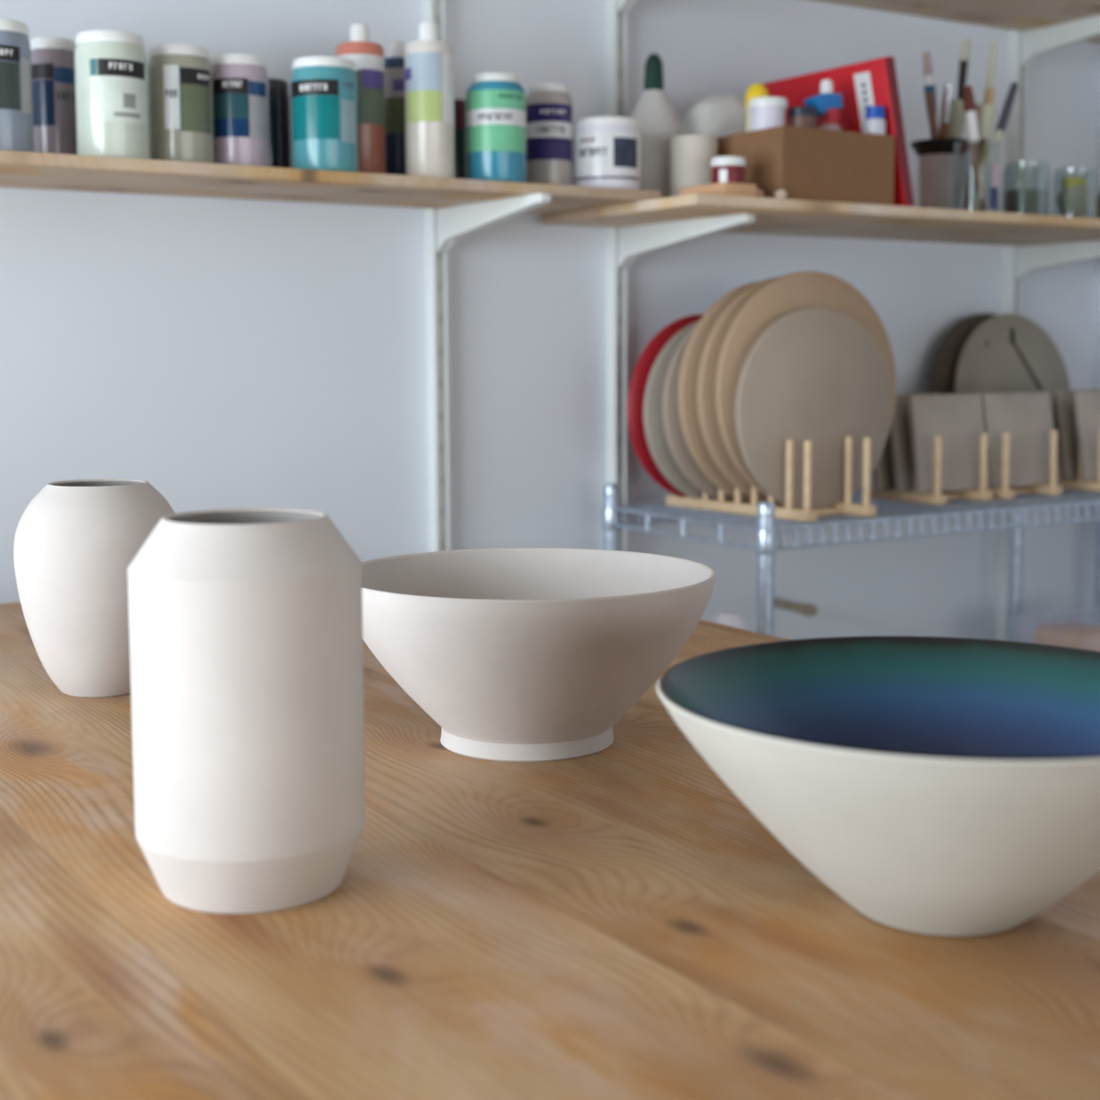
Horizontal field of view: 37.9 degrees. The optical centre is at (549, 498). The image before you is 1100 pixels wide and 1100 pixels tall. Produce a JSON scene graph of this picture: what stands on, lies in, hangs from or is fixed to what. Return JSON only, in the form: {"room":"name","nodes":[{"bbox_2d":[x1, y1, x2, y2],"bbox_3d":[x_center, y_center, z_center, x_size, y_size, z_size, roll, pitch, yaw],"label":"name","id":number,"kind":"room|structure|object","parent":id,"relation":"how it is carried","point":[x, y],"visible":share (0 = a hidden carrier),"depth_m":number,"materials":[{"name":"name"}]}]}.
{"room":"art studio","nodes":[
{"label":"art studio","id":0,"kind":"room"},
{"bbox_2d":[0,0,1099,642],"bbox_3d":[-0.690,-0.448,2.199,4.446,2.650,0.100,-4,6,-32],"label":"wall","id":1,"kind":"structure","parent":0,"point":[212,353],"depth_m":2.52,"materials":[{"name":"paint"}]},
{"bbox_2d":[0,150,660,213],"bbox_3d":[-0.757,-0.397,1.906,2.012,0.016,0.270,-4,6,-32],"label":"wall shelf","id":2,"kind":"object","parent":1,"relation":"attached to","point":[18,169],"visible":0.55,"depth_m":2.10,"materials":[{"name":"brown wood"}]},
{"bbox_2d":[0,18,33,151],"bbox_3d":[-0.658,-0.487,1.917,0.073,0.161,0.074,-4,6,-32],"label":"jar","id":3,"kind":"object","parent":2,"relation":"on","point":[16,99],"visible":0.82,"depth_m":1.89,"materials":[{"name":"plastic"}]},
{"bbox_2d":[30,37,76,154],"bbox_3d":[-0.634,-0.502,2.050,0.059,0.166,0.059,-4,6,-32],"label":"jar","id":4,"kind":"object","parent":2,"relation":"on","point":[52,58],"visible":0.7,"depth_m":2.02,"materials":[{"name":"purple plastic"}]},
{"bbox_2d":[74,30,149,158],"bbox_3d":[-0.536,-0.488,1.960,0.086,0.154,0.087,-4,6,-32],"label":"jar","id":5,"kind":"object","parent":2,"relation":"on","point":[111,72],"visible":0.8,"depth_m":1.92,"materials":[{"name":"white plastic"}]},
{"bbox_2d":[147,44,213,162],"bbox_3d":[-0.468,-0.493,2.029,0.080,0.151,0.080,-4,6,-32],"label":"jar","id":6,"kind":"object","parent":2,"relation":"on","point":[180,87],"visible":0.85,"depth_m":2.00,"materials":[{"name":"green plastic"}]},
{"bbox_2d":[210,53,269,166],"bbox_3d":[-0.405,-0.498,2.084,0.077,0.149,0.077,-4,6,-32],"label":"jar","id":7,"kind":"object","parent":2,"relation":"on","point":[240,83],"visible":0.84,"depth_m":2.05,"materials":[{"name":"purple plastic"}]},
{"bbox_2d":[268,78,290,167],"bbox_3d":[-0.388,-0.505,2.208,0.060,0.140,0.060,-4,6,-32],"label":"jar","id":8,"kind":"object","parent":2,"relation":"on","point":[279,97],"visible":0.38,"depth_m":2.19,"materials":[{"name":"black plastic"}]},
{"bbox_2d":[291,56,358,171],"bbox_3d":[-0.295,-0.498,2.096,0.087,0.147,0.087,-4,6,-32],"label":"jar","id":9,"kind":"object","parent":2,"relation":"on","point":[324,89],"visible":0.84,"depth_m":2.06,"materials":[{"name":"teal plastic"}]},
{"bbox_2d":[335,24,385,173],"bbox_3d":[-0.259,-0.540,2.192,0.067,0.212,0.068,-4,6,-32],"label":"squeeze bottle","id":10,"kind":"object","parent":2,"relation":"on","point":[368,57],"visible":0.7,"depth_m":2.17,"materials":[{"name":"orange plastic"}]},
{"bbox_2d":[361,69,383,89],"bbox_3d":[-0.239,-0.568,2.166,0.036,0.025,0.005,-5,7,-41],"label":"print","id":11,"kind":"object","parent":10,"relation":"on","point":[371,79],"depth_m":2.16},
{"bbox_2d":[384,41,405,174],"bbox_3d":[-0.217,-0.546,2.284,0.049,0.207,0.050,-4,6,-32],"label":"squeeze bottle","id":12,"kind":"object","parent":2,"relation":"on","point":[395,63],"visible":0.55,"depth_m":2.26,"materials":[{"name":"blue plastic"}]},
{"bbox_2d":[393,79,404,90],"bbox_3d":[-0.211,-0.583,2.258,0.021,0.016,0.002,-2,6,-16],"label":"print","id":13,"kind":"object","parent":12,"relation":"on","point":[398,84],"depth_m":2.26},
{"bbox_2d":[405,21,454,177],"bbox_3d":[-0.164,-0.539,2.177,0.067,0.212,0.067,-4,6,-32],"label":"squeeze bottle","id":14,"kind":"object","parent":2,"relation":"on","point":[429,61],"visible":0.84,"depth_m":2.15,"materials":[{"name":"beige plastic"}]},
{"bbox_2d":[405,67,410,80],"bbox_3d":[-0.192,-0.572,2.156,0.001,0.016,0.019,-4,6,-32],"label":"print","id":15,"kind":"object","parent":14,"relation":"on","point":[407,69],"depth_m":2.15},
{"bbox_2d":[454,99,466,178],"bbox_3d":[-0.137,-0.513,2.331,0.045,0.131,0.045,-4,6,-32],"label":"bottle","id":16,"kind":"object","parent":2,"relation":"on","point":[459,104],"visible":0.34,"depth_m":2.31,"materials":[{"name":"black plastic"}]},
{"bbox_2d":[466,73,525,182],"bbox_3d":[-0.075,-0.513,2.236,0.084,0.150,0.084,-4,6,-32],"label":"jar","id":17,"kind":"object","parent":2,"relation":"on","point":[495,102],"visible":0.88,"depth_m":2.20,"materials":[{"name":"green plastic"}]},
{"bbox_2d":[526,83,572,185],"bbox_3d":[-0.002,-0.524,2.336,0.070,0.153,0.070,-4,6,-32],"label":"jar","id":18,"kind":"object","parent":2,"relation":"on","point":[549,107],"visible":0.88,"depth_m":2.31,"materials":[{"name":"white plastic"}]},
{"bbox_2d":[574,116,640,189],"bbox_3d":[0.084,-0.501,2.345,0.099,0.104,0.099,-4,6,-32],"label":"tub","id":19,"kind":"object","parent":2,"relation":"on","point":[607,149],"visible":0.87,"depth_m":2.30,"materials":[{"name":"white plastic"}]},
{"bbox_2d":[614,137,636,167],"bbox_3d":[0.110,-0.498,2.306,0.042,0.042,0.004,-4,6,-33],"label":"label","id":20,"kind":"object","parent":19,"relation":"on","point":[625,148],"depth_m":2.30,"materials":[{"name":"blue paper"}]},
{"bbox_2d":[423,0,449,551],"bbox_3d":[-0.174,-0.348,2.464,0.023,1.800,0.026,-4,6,-32],"label":"upright","id":21,"kind":"object","parent":1,"relation":"attached to","point":[433,10],"visible":0.44,"depth_m":2.47,"materials":[{"name":"white metal"}]},
{"bbox_2d":[436,193,550,251],"bbox_3d":[-0.086,-0.398,2.320,0.017,0.065,0.301,-4,6,-32],"label":"shelf bracket","id":22,"kind":"object","parent":21,"relation":"attached to","point":[454,223],"visible":1,"depth_m":2.34,"materials":[{"name":"white metal"}]},
{"bbox_2d":[606,0,626,550],"bbox_3d":[0.110,-0.366,2.645,0.023,1.800,0.026,-4,6,-32],"label":"upright","id":23,"kind":"object","parent":1,"relation":"attached to","point":[616,22],"visible":0.45,"depth_m":2.65,"materials":[{"name":"white metal"}]},
{"bbox_2d":[618,0,635,12],"bbox_3d":[0.205,-0.808,2.453,0.017,0.065,0.331,-4,6,-32],"label":"bracket","id":24,"kind":"object","parent":23,"relation":"attached to","point":[624,6],"visible":1,"depth_m":2.58,"materials":[{"name":"white metal"}]},
{"bbox_2d":[618,213,755,267],"bbox_3d":[0.207,-0.399,2.491,0.017,0.065,0.331,-4,6,-32],"label":"shelf bracket","id":25,"kind":"object","parent":23,"relation":"attached to","point":[633,241],"visible":1,"depth_m":2.51,"materials":[{"name":"white metal"}]},
{"bbox_2d":[774,597,816,616],"bbox_3d":[0.422,0.189,2.830,0.022,0.022,0.136,-4,7,-32],"label":"peg","id":26,"kind":"object","parent":1,"relation":"attached to","point":[809,610],"visible":0.84,"depth_m":2.80,"materials":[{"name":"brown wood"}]},
{"bbox_2d":[541,193,1099,245],"bbox_3d":[0.668,-0.464,2.739,1.365,0.016,0.400,-4,6,-32],"label":"wall shelf","id":27,"kind":"object","parent":1,"relation":"attached to","point":[774,216],"visible":1,"depth_m":2.52,"materials":[{"name":"brown wood"}]},
{"bbox_2d":[630,54,681,197],"bbox_3d":[0.162,-0.570,2.503,0.090,0.243,0.090,-4,6,-32],"label":"squeeze bottle","id":28,"kind":"object","parent":27,"relation":"on","point":[658,120],"visible":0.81,"depth_m":2.47,"materials":[{"name":"plastic"}]},
{"bbox_2d":[670,134,717,196],"bbox_3d":[0.217,-0.492,2.410,0.071,0.103,0.071,-4,6,-32],"label":"cup","id":29,"kind":"object","parent":27,"relation":"on","point":[691,155],"visible":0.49,"depth_m":2.38,"materials":[{"name":"white ceramic"}]},
{"bbox_2d":[681,94,745,136],"bbox_3d":[0.270,-0.554,2.582,0.136,0.196,0.088,-4,6,-32],"label":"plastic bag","id":30,"kind":"object","parent":27,"relation":"on","point":[718,115],"visible":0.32,"depth_m":2.54,"materials":[{"name":"white plastic"}]},
{"bbox_2d":[679,182,756,196],"bbox_3d":[0.243,-0.442,2.321,0.060,0.021,0.105,-4,6,-32],"label":"wood block","id":31,"kind":"object","parent":27,"relation":"on","point":[723,188],"visible":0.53,"depth_m":2.28,"materials":[{"name":"brown wood"}]},
{"bbox_2d":[711,156,745,183],"bbox_3d":[0.257,-0.471,2.304,0.050,0.038,0.050,-4,6,-32],"label":"paint pot","id":32,"kind":"object","parent":31,"relation":"on","point":[731,169],"visible":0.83,"depth_m":2.28,"materials":[{"name":"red plastic"}]},
{"bbox_2d":[756,188,763,196],"bbox_3d":[0.298,-0.440,2.316,0.024,0.018,0.021,-4,6,-32],"label":"clay lump","id":33,"kind":"object","parent":27,"relation":"on","point":[759,193],"visible":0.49,"depth_m":2.31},
{"bbox_2d":[775,189,786,198],"bbox_3d":[0.332,-0.438,2.303,0.020,0.015,0.017,-4,6,-32],"label":"clay lump","id":34,"kind":"object","parent":27,"relation":"on","point":[781,193],"visible":0.98,"depth_m":2.30,"materials":[{"name":"beige"}]},
{"bbox_2d":[717,125,894,205],"bbox_3d":[0.388,-0.497,2.437,0.222,0.107,0.155,-4,6,-32],"label":"cardboard box","id":35,"kind":"object","parent":27,"relation":"on","point":[814,164],"visible":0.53,"depth_m":2.36,"materials":[{"name":"brown cardboard"}]},
{"bbox_2d":[745,84,768,131],"bbox_3d":[0.317,-0.541,2.453,0.037,0.186,0.037,-4,6,-32],"label":"bottle","id":36,"kind":"object","parent":35,"relation":"in","point":[755,90],"visible":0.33,"depth_m":2.44,"materials":[{"name":"yellow plastic"}]},
{"bbox_2d":[749,97,786,130],"bbox_3d":[0.325,-0.518,2.389,0.057,0.153,0.057,-4,6,-32],"label":"plastic pot","id":37,"kind":"object","parent":35,"relation":"in","point":[766,112],"visible":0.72,"depth_m":2.36,"materials":[{"name":"white plastic"}]},
{"bbox_2d":[788,106,816,127],"bbox_3d":[0.379,-0.514,2.405,0.044,0.142,0.044,-4,6,-32],"label":"jar","id":38,"kind":"object","parent":35,"relation":"in","point":[799,116],"visible":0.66,"depth_m":2.38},
{"bbox_2d":[803,80,841,130],"bbox_3d":[0.421,-0.544,2.457,0.071,0.192,0.052,-4,6,-32],"label":"bottle","id":39,"kind":"object","parent":35,"relation":"in","point":[828,104],"visible":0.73,"depth_m":2.44,"materials":[{"name":"blue plastic"}]},
{"bbox_2d":[865,106,885,134],"bbox_3d":[0.494,-0.521,2.436,0.031,0.148,0.031,-4,6,-32],"label":"bottle","id":40,"kind":"object","parent":35,"relation":"in","point":[875,123],"visible":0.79,"depth_m":2.42,"materials":[{"name":"white plastic"}]},
{"bbox_2d":[763,56,913,206],"bbox_3d":[0.448,-0.570,2.570,0.068,0.226,0.316,-4,6,-32],"label":"binder","id":41,"kind":"object","parent":27,"relation":"on","point":[862,85],"visible":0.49,"depth_m":2.46,"materials":[{"name":"red paper"}]},
{"bbox_2d":[785,92,846,127],"bbox_3d":[0.420,-0.603,2.576,0.001,0.080,0.160,-18,14,-30],"label":"paint bottle","id":42,"kind":"object","parent":41,"relation":"attached to","point":[845,125],"depth_m":2.51,"materials":[{"name":"plastic"}]},
{"bbox_2d":[910,138,969,209],"bbox_3d":[0.666,-0.539,2.731,0.102,0.136,0.102,-4,6,-32],"label":"beaker","id":43,"kind":"object","parent":27,"relation":"on","point":[940,159],"visible":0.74,"depth_m":2.70,"materials":[{"name":"ceramic"}]},
{"bbox_2d":[923,51,936,115],"bbox_3d":[0.654,-0.618,2.727,0.046,0.278,0.021,-4,6,-32],"label":"paintbrush","id":44,"kind":"object","parent":43,"relation":"in","point":[929,85],"visible":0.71,"depth_m":2.71,"materials":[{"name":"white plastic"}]},
{"bbox_2d":[925,91,938,138],"bbox_3d":[0.654,-0.581,2.705,0.049,0.209,0.015,-2,5,-14],"label":"paintbrush","id":45,"kind":"object","parent":43,"relation":"in","point":[929,96],"visible":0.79,"depth_m":2.69,"materials":[{"name":"brown wood"}]},
{"bbox_2d":[939,84,953,137],"bbox_3d":[0.662,-0.587,2.707,0.016,0.221,0.052,-2,6,-23],"label":"paintbrush","id":46,"kind":"object","parent":43,"relation":"in","point":[948,88],"visible":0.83,"depth_m":2.69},
{"bbox_2d":[946,99,965,137],"bbox_3d":[0.685,-0.577,2.719,0.053,0.198,0.039,-4,6,-32],"label":"paintbrush","id":47,"kind":"object","parent":43,"relation":"in","point":[956,124],"visible":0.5,"depth_m":2.70,"materials":[{"name":"wood"}]},
{"bbox_2d":[957,39,969,99],"bbox_3d":[0.697,-0.632,2.737,0.052,0.304,0.016,-4,7,-37],"label":"paintbrush","id":48,"kind":"object","parent":43,"relation":"in","point":[965,45],"visible":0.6,"depth_m":2.73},
{"bbox_2d":[990,161,998,208],"bbox_3d":[0.694,-0.520,2.607,0.073,0.120,0.074,-4,6,-32],"label":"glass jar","id":49,"kind":"object","parent":27,"relation":"on","point":[994,192],"visible":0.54,"depth_m":2.58,"materials":[{"name":"glass"}]},
{"bbox_2d":[963,85,985,210],"bbox_3d":[0.687,-0.567,2.593,0.045,0.200,0.021,-4,6,-32],"label":"paintbrush","id":50,"kind":"object","parent":49,"relation":"in","point":[969,105],"visible":0.97,"depth_m":2.58,"materials":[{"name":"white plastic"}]},
{"bbox_2d":[964,104,996,209],"bbox_3d":[0.699,-0.557,2.623,0.070,0.176,0.037,-4,6,-32],"label":"paintbrush","id":51,"kind":"object","parent":49,"relation":"in","point":[985,113],"visible":0.65,"depth_m":2.61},
{"bbox_2d":[981,41,996,172],"bbox_3d":[0.716,-0.610,2.624,0.016,0.280,0.059,4,7,35],"label":"paintbrush","id":52,"kind":"object","parent":49,"relation":"in","point":[989,91],"visible":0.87,"depth_m":2.62,"materials":[{"name":"beige wood"}]},
{"bbox_2d":[972,82,1018,210],"bbox_3d":[0.729,-0.576,2.623,0.106,0.216,0.016,-4,6,-35],"label":"paintbrush","id":53,"kind":"object","parent":49,"relation":"in","point":[1003,120],"visible":0.98,"depth_m":2.62,"materials":[{"name":"painted wood"},{"name":"metal"},{"name":"bristle"}]},
{"bbox_2d":[1003,189,1047,214],"bbox_3d":[0.792,-0.512,2.664,0.077,0.092,0.077,-4,6,-32],"label":"glass jar","id":54,"kind":"object","parent":27,"relation":"on","point":[1024,201],"visible":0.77,"depth_m":2.64,"materials":[{"name":"clear glass"}]},
{"bbox_2d":[1097,194,1099,217],"bbox_3d":[0.938,-0.498,2.695,0.030,0.058,0.030,-4,6,-32],"label":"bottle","id":55,"kind":"object","parent":27,"relation":"on","point":[1098,197],"visible":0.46,"depth_m":2.69,"materials":[{"name":"clear glass"}]},
{"bbox_3d":[0.884,-0.511,2.695,0.075,0.085,0.075,-4,6,-32],"label":"glass jar","id":56,"kind":"object","parent":27,"relation":"on","visible":0},
{"bbox_2d":[1055,183,1092,216],"bbox_3d":[0.884,-0.503,2.695,0.059,0.057,0.059,-4,6,-32],"label":"rag","id":57,"kind":"object","parent":56,"relation":"in","point":[1072,201],"visible":0.98,"depth_m":2.67,"materials":[{"name":"grey fabric"}]},
{"bbox_2d":[1062,177,1086,187],"bbox_3d":[0.882,-0.530,2.691,0.037,0.022,0.020,0,5,2],"label":"sponge","id":58,"kind":"object","parent":57,"relation":"on","point":[1067,181],"visible":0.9,"depth_m":2.68,"materials":[{"name":"yellow"}]},
{"bbox_2d":[817,0,1099,42],"bbox_3d":[0.653,-0.874,2.709,1.380,0.016,0.372,-4,6,-32],"label":"wall shelf","id":59,"kind":"object","parent":1,"relation":"attached to","point":[1017,15],"visible":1,"depth_m":2.90,"materials":[{"name":"brown wood"}]},
{"bbox_2d":[996,30,1026,640],"bbox_3d":[0.913,-0.417,3.157,0.023,1.800,0.026,-4,6,-32],"label":"upright","id":60,"kind":"object","parent":1,"relation":"attached to","point":[1016,126],"visible":0.37,"depth_m":3.14,"materials":[{"name":"white metal"}]},
{"bbox_2d":[1016,240,1099,279],"bbox_3d":[1.021,-0.448,2.985,0.017,0.065,0.373,-4,6,-32],"label":"shelf bracket","id":61,"kind":"object","parent":60,"relation":"attached to","point":[1029,258],"visible":1,"depth_m":3.06,"materials":[{"name":"white metal"}]},
{"bbox_2d":[1021,15,1099,66],"bbox_3d":[1.019,-0.857,2.947,0.017,0.065,0.373,-4,6,-32],"label":"shelf bracket","id":62,"kind":"object","parent":60,"relation":"attached to","point":[1035,42],"visible":1,"depth_m":3.03,"materials":[{"name":"white metal"}]},
{"bbox_2d":[1085,106,1099,624],"bbox_3d":[2.408,-0.384,1.394,0.100,2.650,4.600,-4,6,-32],"label":"wall","id":63,"kind":"structure","parent":0,"point":[1092,525],"depth_m":3.32,"materials":[{"name":"paint"}]},
{"bbox_3d":[0.583,1.100,0.355,4.446,0.100,4.800,-4,6,-32],"label":"floor","id":64,"kind":"structure","parent":0,"visible":0},
{"bbox_2d":[0,602,1099,1099],"bbox_3d":[-0.344,0.592,1.105,1.645,0.780,1.775,-4,6,-32],"label":"work table","id":65,"kind":"object","parent":64,"relation":"on","point":[615,922],"visible":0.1,"depth_m":0.80,"materials":[{"name":"brown wood"}]},
{"bbox_2d":[14,479,174,696],"bbox_3d":[-0.399,0.078,1.421,0.145,0.185,0.145,-2,6,-23],"label":"vase","id":66,"kind":"object","parent":65,"relation":"on","point":[76,542],"visible":0.7,"depth_m":1.36,"materials":[{"name":"white ceramic"}]},
{"bbox_2d":[127,508,364,913],"bbox_3d":[-0.168,0.114,0.895,0.128,0.209,0.128,-4,6,-32],"label":"vase","id":67,"kind":"object","parent":65,"relation":"on","point":[246,624],"visible":1,"depth_m":0.84,"materials":[{"name":"white ceramic"}]},
{"bbox_2d":[362,548,715,761],"bbox_3d":[-0.018,0.121,1.229,0.288,0.132,0.288,1,6,17],"label":"bowl","id":68,"kind":"object","parent":65,"relation":"on","point":[517,654],"visible":0.96,"depth_m":1.14,"materials":[{"name":"white ceramic"}]},
{"bbox_2d":[656,636,1099,935],"bbox_3d":[0.210,0.160,0.858,0.305,0.121,0.305,0,5,3],"label":"bowl","id":69,"kind":"object","parent":65,"relation":"on","point":[945,786],"visible":1,"depth_m":0.80,"materials":[{"name":"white ceramic"}]},
{"bbox_2d":[602,479,1099,641],"bbox_3d":[0.719,0.388,2.802,1.251,0.865,0.414,-4,6,-32],"label":"wire rack","id":70,"kind":"object","parent":64,"relation":"on","point":[767,525],"visible":0.32,"depth_m":2.53,"materials":[{"name":"silver metal"}]},
{"bbox_2d":[712,611,746,629],"bbox_3d":[0.276,0.277,2.474,0.062,0.208,0.062,-4,6,-32],"label":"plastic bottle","id":71,"kind":"object","parent":70,"relation":"on","point":[729,618],"visible":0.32,"depth_m":2.45,"materials":[{"name":"white plastic"}]},
{"bbox_2d":[666,437,876,521],"bbox_3d":[0.342,-0.040,2.511,0.146,0.118,0.325,-4,7,-35],"label":"plate rack","id":72,"kind":"object","parent":70,"relation":"on","point":[787,512],"visible":0.38,"depth_m":2.42,"materials":[{"name":"brown wood"}]},
{"bbox_2d":[627,314,703,495],"bbox_3d":[0.250,-0.148,2.601,0.302,0.302,0.010,-4,6,-32],"label":"disc","id":73,"kind":"object","parent":72,"relation":"in","point":[635,401],"visible":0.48,"depth_m":2.53,"materials":[{"name":"plastic"}]},
{"bbox_2d":[643,320,714,498],"bbox_3d":[0.272,-0.142,2.571,0.296,0.296,0.012,-4,6,-32],"label":"round board","id":74,"kind":"object","parent":72,"relation":"in","point":[655,434],"visible":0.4,"depth_m":2.50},
{"bbox_2d":[663,323,745,502],"bbox_3d":[0.307,-0.149,2.548,0.314,0.314,0.011,-4,6,-32],"label":"round board","id":75,"kind":"object","parent":72,"relation":"in","point":[676,441],"visible":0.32,"depth_m":2.47,"materials":[{"name":"beige wood"}]},
{"bbox_2d":[678,281,760,502],"bbox_3d":[0.344,-0.167,2.525,0.350,0.350,0.014,-4,6,-32],"label":"round board","id":76,"kind":"object","parent":72,"relation":"in","point":[688,376],"visible":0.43,"depth_m":2.44,"materials":[{"name":"beige wood"}]},
{"bbox_2d":[697,277,783,504],"bbox_3d":[0.373,-0.167,2.499,0.356,0.356,0.014,-4,6,-32],"label":"round board","id":77,"kind":"object","parent":72,"relation":"in","point":[706,406],"visible":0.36,"depth_m":2.41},
{"bbox_2d":[715,271,895,502],"bbox_3d":[0.400,-0.168,2.471,0.362,0.362,0.014,-4,6,-32],"label":"round board","id":78,"kind":"object","parent":72,"relation":"in","point":[785,294],"visible":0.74,"depth_m":2.41,"materials":[{"name":"beige wood"}]},
{"bbox_2d":[735,307,890,508],"bbox_3d":[0.404,-0.136,2.432,0.308,0.308,0.013,-4,6,-32],"label":"round board","id":79,"kind":"object","parent":72,"relation":"in","point":[816,375],"visible":0.94,"depth_m":2.42,"materials":[{"name":"beige wood"}]},
{"bbox_2d":[870,433,992,504],"bbox_3d":[0.640,-0.054,2.684,0.134,0.112,0.150,-4,6,-35],"label":"plate rack","id":80,"kind":"object","parent":70,"relation":"on","point":[937,497],"visible":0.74,"depth_m":2.66,"materials":[{"name":"brown wood"}]},
{"bbox_2d":[873,393,938,489],"bbox_3d":[0.610,-0.098,2.728,0.165,0.159,0.036,-4,6,-32],"label":"square tile","id":81,"kind":"structure","parent":80,"relation":"on","point":[883,473],"depth_m":2.69,"materials":[{"name":"grey ceramic"}]},
{"bbox_2d":[889,394,959,491],"bbox_3d":[0.638,-0.095,2.696,0.165,0.159,0.036,-4,6,-32],"label":"square tile","id":82,"kind":"structure","parent":80,"relation":"on","point":[900,434],"depth_m":2.66,"materials":[{"name":"grey ceramic"}]},
{"bbox_2d":[907,394,990,492],"bbox_3d":[0.665,-0.092,2.664,0.165,0.159,0.036,-4,6,-32],"label":"square tile","id":83,"kind":"structure","parent":80,"relation":"on","point":[958,419],"depth_m":2.66,"materials":[{"name":"grey ceramic"}]},
{"bbox_2d":[929,313,996,393],"bbox_3d":[0.849,-0.197,3.094,0.320,0.319,0.040,-4,6,-32],"label":"round board","id":84,"kind":"object","parent":70,"relation":"on","point":[943,369],"visible":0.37,"depth_m":3.03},
{"bbox_2d":[954,314,1070,394],"bbox_3d":[0.897,-0.197,3.092,0.320,0.318,0.050,-4,6,-32],"label":"round board","id":85,"kind":"object","parent":70,"relation":"on","point":[1005,352],"visible":0.53,"depth_m":3.08,"materials":[{"name":"grey wood"}]},
{"bbox_2d":[975,430,1061,498],"bbox_3d":[0.782,-0.063,2.778,0.146,0.112,0.150,-4,6,-34],"label":"plate rack","id":86,"kind":"object","parent":70,"relation":"on","point":[1004,492],"visible":0.47,"depth_m":2.75,"materials":[{"name":"brown wood"}]},
{"bbox_2d":[965,392,1030,393],"bbox_3d":[0.787,-0.105,2.792,0.165,0.159,0.036,-4,6,-32],"label":"square tile","id":87,"kind":"structure","parent":86,"relation":"on","point":[1002,392],"depth_m":2.79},
{"bbox_2d":[981,392,1058,487],"bbox_3d":[0.810,-0.102,2.756,0.165,0.159,0.036,-4,6,-32],"label":"square tile","id":88,"kind":"structure","parent":86,"relation":"on","point":[1028,419],"depth_m":2.75,"materials":[{"name":"grey ceramic"}]},
{"bbox_2d":[1046,429,1099,491],"bbox_3d":[0.984,-0.076,2.907,0.134,0.112,0.150,-4,6,-34],"label":"plate rack","id":89,"kind":"object","parent":70,"relation":"on","point":[1075,484],"visible":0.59,"depth_m":2.86,"materials":[{"name":"brown wood"}]},
{"bbox_2d":[1036,389,1099,474],"bbox_3d":[0.965,-0.120,2.955,0.165,0.159,0.036,-4,6,-32],"label":"square tile","id":90,"kind":"structure","parent":89,"relation":"on","point":[1052,392],"depth_m":2.92,"materials":[{"name":"grey ceramic"}]},
{"bbox_2d":[1055,390,1099,479],"bbox_3d":[0.988,-0.117,2.920,0.165,0.159,0.036,-4,6,-32],"label":"square tile","id":91,"kind":"structure","parent":89,"relation":"on","point":[1065,405],"depth_m":2.88,"materials":[{"name":"grey ceramic"}]},
{"bbox_2d":[1074,391,1099,481],"bbox_3d":[1.010,-0.114,2.884,0.165,0.159,0.036,-4,6,-32],"label":"square tile","id":92,"kind":"structure","parent":89,"relation":"on","point":[1087,403],"depth_m":2.84,"materials":[{"name":"grey ceramic"}]},
{"bbox_3d":[0.999,0.274,2.968,0.224,0.118,0.178,-4,6,-32],"label":"storage box","id":93,"kind":"object","parent":70,"relation":"on","visible":0},
{"bbox_2d":[1034,621,1099,651],"bbox_3d":[0.966,0.285,2.942,0.105,0.097,0.110,-4,6,-32],"label":"block","id":94,"kind":"object","parent":93,"relation":"in","point":[1071,634],"visible":0.48,"depth_m":2.91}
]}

